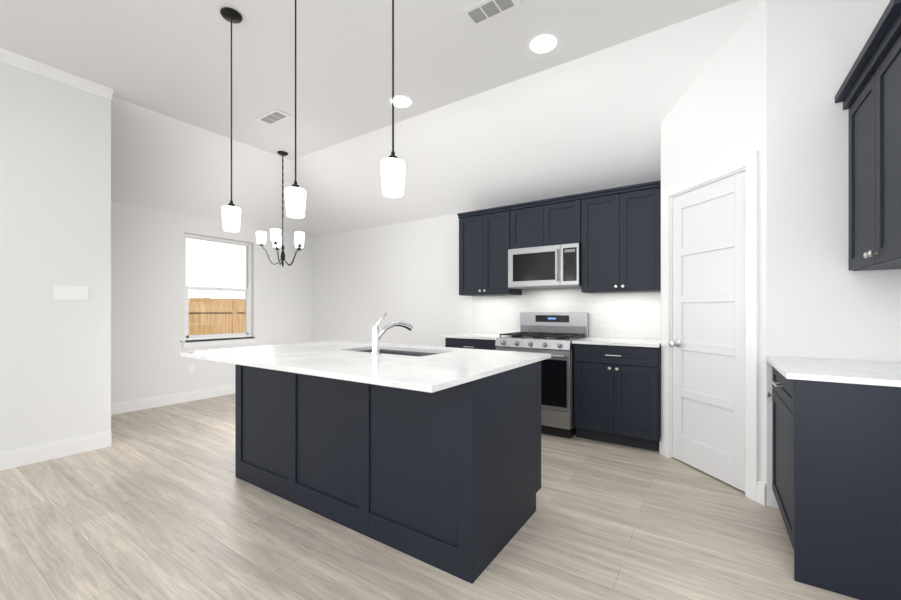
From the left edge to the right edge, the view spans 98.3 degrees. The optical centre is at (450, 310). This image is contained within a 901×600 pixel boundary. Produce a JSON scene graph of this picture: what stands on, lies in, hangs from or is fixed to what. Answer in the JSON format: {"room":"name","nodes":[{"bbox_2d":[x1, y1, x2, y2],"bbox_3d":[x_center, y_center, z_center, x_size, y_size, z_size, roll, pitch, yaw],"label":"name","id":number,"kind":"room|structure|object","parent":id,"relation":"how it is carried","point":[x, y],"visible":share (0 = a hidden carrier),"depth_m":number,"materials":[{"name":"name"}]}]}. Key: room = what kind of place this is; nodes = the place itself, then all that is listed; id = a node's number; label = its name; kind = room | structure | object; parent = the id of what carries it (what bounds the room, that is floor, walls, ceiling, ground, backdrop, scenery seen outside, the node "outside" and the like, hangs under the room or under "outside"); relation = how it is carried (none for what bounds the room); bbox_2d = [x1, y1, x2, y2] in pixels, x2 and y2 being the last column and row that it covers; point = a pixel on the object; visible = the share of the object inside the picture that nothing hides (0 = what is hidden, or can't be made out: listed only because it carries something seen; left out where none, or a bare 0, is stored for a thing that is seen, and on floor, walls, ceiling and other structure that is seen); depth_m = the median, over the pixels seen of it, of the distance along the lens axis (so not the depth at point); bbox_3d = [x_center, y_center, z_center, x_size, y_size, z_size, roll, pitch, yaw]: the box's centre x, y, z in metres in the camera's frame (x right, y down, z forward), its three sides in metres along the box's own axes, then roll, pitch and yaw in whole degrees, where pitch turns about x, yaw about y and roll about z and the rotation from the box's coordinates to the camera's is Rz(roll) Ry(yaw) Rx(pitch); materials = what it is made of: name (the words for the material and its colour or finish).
{"room":"kitchen","nodes":[
{"label":"kitchen","id":0,"kind":"room"},
{"bbox_2d":[0,62,110,451],"bbox_3d":[-4.424,-0.400,1.409,0.130,3.180,4.955,0,0,34],"label":"wall","id":1,"kind":"structure","parent":0,"point":[55,229],"depth_m":3.13,"materials":[{"name":"white paint"}]},
{"bbox_2d":[0,431,111,470],"bbox_3d":[-4.363,1.123,1.368,0.016,0.135,4.955,0,0,34],"label":"baseboard","id":2,"kind":"structure","parent":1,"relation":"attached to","point":[15,458],"depth_m":3.12,"materials":[{"name":"white paint"}]},
{"bbox_2d":[0,48,113,100],"bbox_3d":[-4.344,-1.891,1.356,0.062,0.078,4.957,0,0,34],"label":"crown molding","id":3,"kind":"structure","parent":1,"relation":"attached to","point":[40,69],"depth_m":3.11,"materials":[{"name":"white paint"}]},
{"bbox_2d":[54,285,88,300],"bbox_3d":[-3.132,-0.145,3.219,0.007,0.118,0.210,0,0,34],"label":"light switch","id":4,"kind":"object","parent":1,"relation":"attached to","point":[71,292],"visible":1,"depth_m":3.22,"materials":[{"name":"white plastic"}]},
{"bbox_2d":[111,384,234,414],"bbox_3d":[-3.361,1.123,5.208,0.016,0.135,3.545,0,0,34],"label":"baseboard","id":5,"kind":"structure","parent":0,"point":[147,403],"depth_m":4.92,"materials":[{"name":"white paint"}]},
{"bbox_2d":[111,201,311,402],"bbox_3d":[-4.671,-0.040,3.405,0.160,2.460,8.000,0,0,34],"label":"wall","id":6,"kind":"structure","parent":0,"point":[147,295],"depth_m":4.94,"materials":[{"name":"white paint"}]},
{"bbox_2d":[188,365,193,373],"bbox_3d":[-3.418,0.770,5.130,0.007,0.115,0.072,0,0,34],"label":"outlet","id":7,"kind":"object","parent":6,"relation":"attached to","point":[190,369],"visible":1,"depth_m":5.12,"materials":[{"name":"white plastic"}]},
{"bbox_2d":[184,233,250,339],"bbox_3d":[-3.279,-0.305,5.500,0.088,1.424,0.924,0,0,34],"label":"window","id":8,"kind":"structure","parent":6,"relation":"in","point":[247,319],"depth_m":5.50,"materials":[{"name":"white plastic"}]},
{"bbox_2d":[181,336,256,347],"bbox_3d":[-3.220,0.436,5.460,0.089,0.097,1.010,0,0,34],"label":"window sill","id":9,"kind":"structure","parent":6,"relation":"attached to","point":[213,342],"depth_m":5.39,"materials":[{"name":"white paint"}]},
{"bbox_2d":[0,0,740,159],"bbox_3d":[-1.665,-1.955,0.544,5.582,0.050,6.982,0,0,34],"label":"ceiling","id":10,"kind":"structure","parent":0,"point":[171,58],"depth_m":2.89,"materials":[{"name":"white paint"}]},
{"bbox_2d":[220,7,241,231],"bbox_3d":[-1.427,-1.226,2.537,0.128,1.407,0.128,0,0,34],"label":"pendant light","id":11,"kind":"object","parent":10,"relation":"hanging from","point":[231,215],"visible":1,"depth_m":2.51,"materials":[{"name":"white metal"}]},
{"bbox_2d":[256,109,290,125],"bbox_3d":[-1.767,-1.925,3.882,0.360,0.009,0.160,0,0,34],"label":"ceiling vent","id":12,"kind":"object","parent":10,"relation":"in","point":[272,117],"visible":1,"depth_m":3.87,"materials":[{"name":"white metal"}]},
{"bbox_2d":[256,151,304,266],"bbox_3d":[-2.040,-1.226,4.774,0.563,1.407,0.546,0,0,34],"label":"chandelier","id":13,"kind":"object","parent":10,"relation":"hanging from","point":[276,238],"visible":1,"depth_m":4.68,"materials":[{"name":"black metal"}]},
{"bbox_2d":[285,0,305,217],"bbox_3d":[-0.858,-1.226,2.156,0.128,1.407,0.128,0,0,34],"label":"pendant light","id":14,"kind":"object","parent":10,"relation":"hanging from","point":[295,197],"visible":1,"depth_m":2.12,"materials":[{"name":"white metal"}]},
{"bbox_2d":[381,0,405,197],"bbox_3d":[-0.259,-1.226,1.756,0.128,1.407,0.128,0,0,34],"label":"pendant light","id":15,"kind":"object","parent":10,"relation":"hanging from","point":[392,171],"visible":1,"depth_m":1.72,"materials":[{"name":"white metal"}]},
{"bbox_2d":[394,97,410,106],"bbox_3d":[-0.456,-1.927,3.595,0.176,0.006,0.176,0,0,34],"label":"recessed light","id":16,"kind":"object","parent":10,"relation":"in","point":[402,102],"visible":0.96,"depth_m":3.60,"materials":[{"name":"white plastic"}]},
{"bbox_2d":[460,0,521,27],"bbox_3d":[0.256,-1.925,2.482,0.360,0.009,0.160,0,0,34],"label":"ceiling vent","id":17,"kind":"object","parent":10,"relation":"in","point":[480,13],"visible":1,"depth_m":2.49,"materials":[{"name":"white metal"}]},
{"bbox_2d":[531,36,555,52],"bbox_3d":[0.672,-1.927,2.817,0.176,0.006,0.176,0,0,34],"label":"recessed light","id":18,"kind":"object","parent":10,"relation":"in","point":[541,44],"visible":1,"depth_m":2.81,"materials":[{"name":"white plastic"}]},
{"bbox_2d":[0,394,858,599],"bbox_3d":[-1.861,1.215,1.527,7.000,0.050,8.400,0,0,34],"label":"floor","id":19,"kind":"structure","parent":0,"point":[161,503],"depth_m":2.05,"materials":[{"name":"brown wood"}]},
{"bbox_2d":[235,360,541,583],"bbox_3d":[-0.483,0.746,2.599,1.967,0.890,0.864,0,0,34],"label":"kitchen island","id":20,"kind":"object","parent":19,"relation":"on","point":[432,456],"depth_m":2.02,"materials":[{"name":"black paint"}]},
{"bbox_2d":[181,340,550,391],"bbox_3d":[-0.568,0.288,2.528,2.058,0.026,1.280,0,0,34],"label":"island countertop","id":21,"kind":"structure","parent":20,"relation":"on","point":[443,368],"depth_m":2.11,"materials":[{"name":"white stone"}]},
{"bbox_2d":[353,348,428,355],"bbox_3d":[-0.379,0.405,2.702,0.748,0.232,0.408,0,0,34],"label":"sink","id":22,"kind":"object","parent":21,"relation":"in","point":[404,351],"depth_m":2.91,"materials":[{"name":"silver metal"}]},
{"bbox_2d":[371,313,412,354],"bbox_3d":[-0.380,0.144,2.533,0.128,0.260,0.291,0,0,34],"label":"faucet","id":23,"kind":"object","parent":21,"relation":"on","point":[377,334],"visible":1,"depth_m":2.46,"materials":[{"name":"silver metal"}]},
{"bbox_2d":[442,333,507,349],"bbox_3d":[0.366,0.733,4.447,0.683,0.915,0.643,0,0,34],"label":"base cabinet","id":24,"kind":"object","parent":19,"relation":"on","point":[485,341],"visible":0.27,"depth_m":4.22,"materials":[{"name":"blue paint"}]},
{"bbox_2d":[495,312,588,438],"bbox_3d":[0.937,0.605,3.996,0.754,1.170,0.726,0,0,34],"label":"gas range","id":25,"kind":"object","parent":19,"relation":"on","point":[554,335],"visible":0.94,"depth_m":3.68,"materials":[{"name":"silver metal"}]},
{"bbox_2d":[572,337,660,451],"bbox_3d":[1.582,0.733,3.634,0.707,0.915,0.643,0,0,34],"label":"base cabinet","id":26,"kind":"object","parent":19,"relation":"on","point":[616,390],"visible":0.94,"depth_m":3.38,"materials":[{"name":"black paint"}]},
{"bbox_2d":[766,356,900,599],"bbox_3d":[1.961,0.733,1.876,0.624,0.915,0.786,0,0,34],"label":"base cabinet","id":27,"kind":"object","parent":19,"relation":"on","point":[836,455],"visible":0.98,"depth_m":1.64,"materials":[{"name":"black paint"}]},
{"bbox_2d":[111,0,763,236],"bbox_3d":[-1.833,-1.620,1.389,6.800,0.720,8.200,0,0,34],"label":"ceiling","id":28,"kind":"structure","parent":0,"point":[590,122],"depth_m":4.03,"materials":[{"name":"white paint"}]},
{"bbox_2d":[312,180,657,352],"bbox_3d":[0.406,-0.040,4.920,6.920,2.460,0.160,0,0,34],"label":"wall","id":29,"kind":"structure","parent":0,"point":[364,280],"depth_m":5.66,"materials":[{"name":"white paint"}]},
{"bbox_2d":[457,205,521,295],"bbox_3d":[0.454,-0.664,4.557,0.663,0.964,0.361,0,0,34],"label":"upper cabinet","id":30,"kind":"object","parent":29,"relation":"attached to","point":[484,241],"visible":0.94,"depth_m":4.42,"materials":[{"name":"black paint"}]},
{"bbox_2d":[509,193,581,248],"bbox_3d":[1.048,-0.905,4.161,0.758,0.482,0.360,0,0,34],"label":"upper cabinet","id":31,"kind":"object","parent":29,"relation":"attached to","point":[549,221],"visible":0.71,"depth_m":4.02,"materials":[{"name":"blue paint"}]},
{"bbox_2d":[508,243,580,289],"bbox_3d":[1.026,-0.451,4.130,0.752,0.418,0.432,0,0,34],"label":"microwave","id":32,"kind":"object","parent":31,"relation":"attached to","point":[549,267],"visible":0.96,"depth_m":3.97,"materials":[{"name":"silver metal"}]},
{"bbox_2d":[472,288,660,338],"bbox_3d":[1.168,0.017,4.308,2.148,0.537,0.008,0,0,34],"label":"tile backsplash","id":33,"kind":"structure","parent":29,"relation":"attached to","point":[612,315],"depth_m":4.14,"materials":[{"name":"white tile"}]},
{"bbox_2d":[580,180,660,292],"bbox_3d":[1.660,-0.664,3.752,0.709,0.964,0.361,0,0,34],"label":"upper cabinet","id":34,"kind":"object","parent":29,"relation":"attached to","point":[620,239],"visible":0.9,"depth_m":3.62,"materials":[{"name":"black paint"}]},
{"bbox_2d":[661,0,766,505],"bbox_3d":[1.895,-0.392,2.822,0.110,3.164,0.891,0,0,-11],"label":"wall","id":35,"kind":"structure","parent":0,"point":[716,116],"depth_m":2.59,"materials":[{"name":"white paint"}]},
{"bbox_2d":[669,171,744,491],"bbox_3d":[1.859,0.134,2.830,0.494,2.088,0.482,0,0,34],"label":"pantry door","id":36,"kind":"structure","parent":35,"relation":"in","point":[707,343],"depth_m":2.79,"materials":[{"name":"white paint"}]},
{"bbox_2d":[661,150,758,501],"bbox_3d":[1.885,0.097,2.831,0.128,2.187,0.814,0,0,-11],"label":"door frame","id":37,"kind":"structure","parent":35,"relation":"attached to","point":[749,163],"depth_m":2.49,"materials":[{"name":"white paint"}]},
{"bbox_2d":[757,480,765,505],"bbox_3d":[1.915,1.123,2.401,0.016,0.135,0.056,0,0,-11],"label":"baseboard","id":38,"kind":"structure","parent":35,"relation":"attached to","point":[761,492],"depth_m":2.39,"materials":[{"name":"white paint"}]},
{"bbox_2d":[767,0,900,507],"bbox_3d":[2.217,-0.392,2.248,0.620,3.164,0.110,0,0,34],"label":"wall","id":39,"kind":"structure","parent":0,"point":[824,301],"depth_m":2.25,"materials":[{"name":"white paint"}]},
{"bbox_3d":[0.949,-0.400,-0.350,0.160,3.180,8.000,0,0,34],"label":"wall","id":40,"kind":"structure","parent":0,"visible":0},
{"bbox_2d":[835,0,900,270],"bbox_3d":[2.068,-0.717,1.760,0.316,0.993,0.860,0,0,34],"label":"upper cabinet","id":41,"kind":"object","parent":40,"relation":"attached to","point":[868,94],"visible":1,"depth_m":1.79,"materials":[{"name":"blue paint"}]},
{"label":"outside","id":42,"kind":"structure","parent":0,"visible":0},
{"bbox_3d":[-14.090,1.590,11.503,24.480,0.100,45.000,0,0,34],"label":"ground","id":43,"kind":"structure","parent":42,"visible":0},
{"bbox_2d":[189,298,244,334],"bbox_3d":[-7.309,0.610,7.584,0.110,1.860,20.018,0,0,34],"label":"fence","id":44,"kind":"object","parent":43,"relation":"on","point":[202,307],"depth_m":9.78,"materials":[{"name":"brown wood"}]}
]}

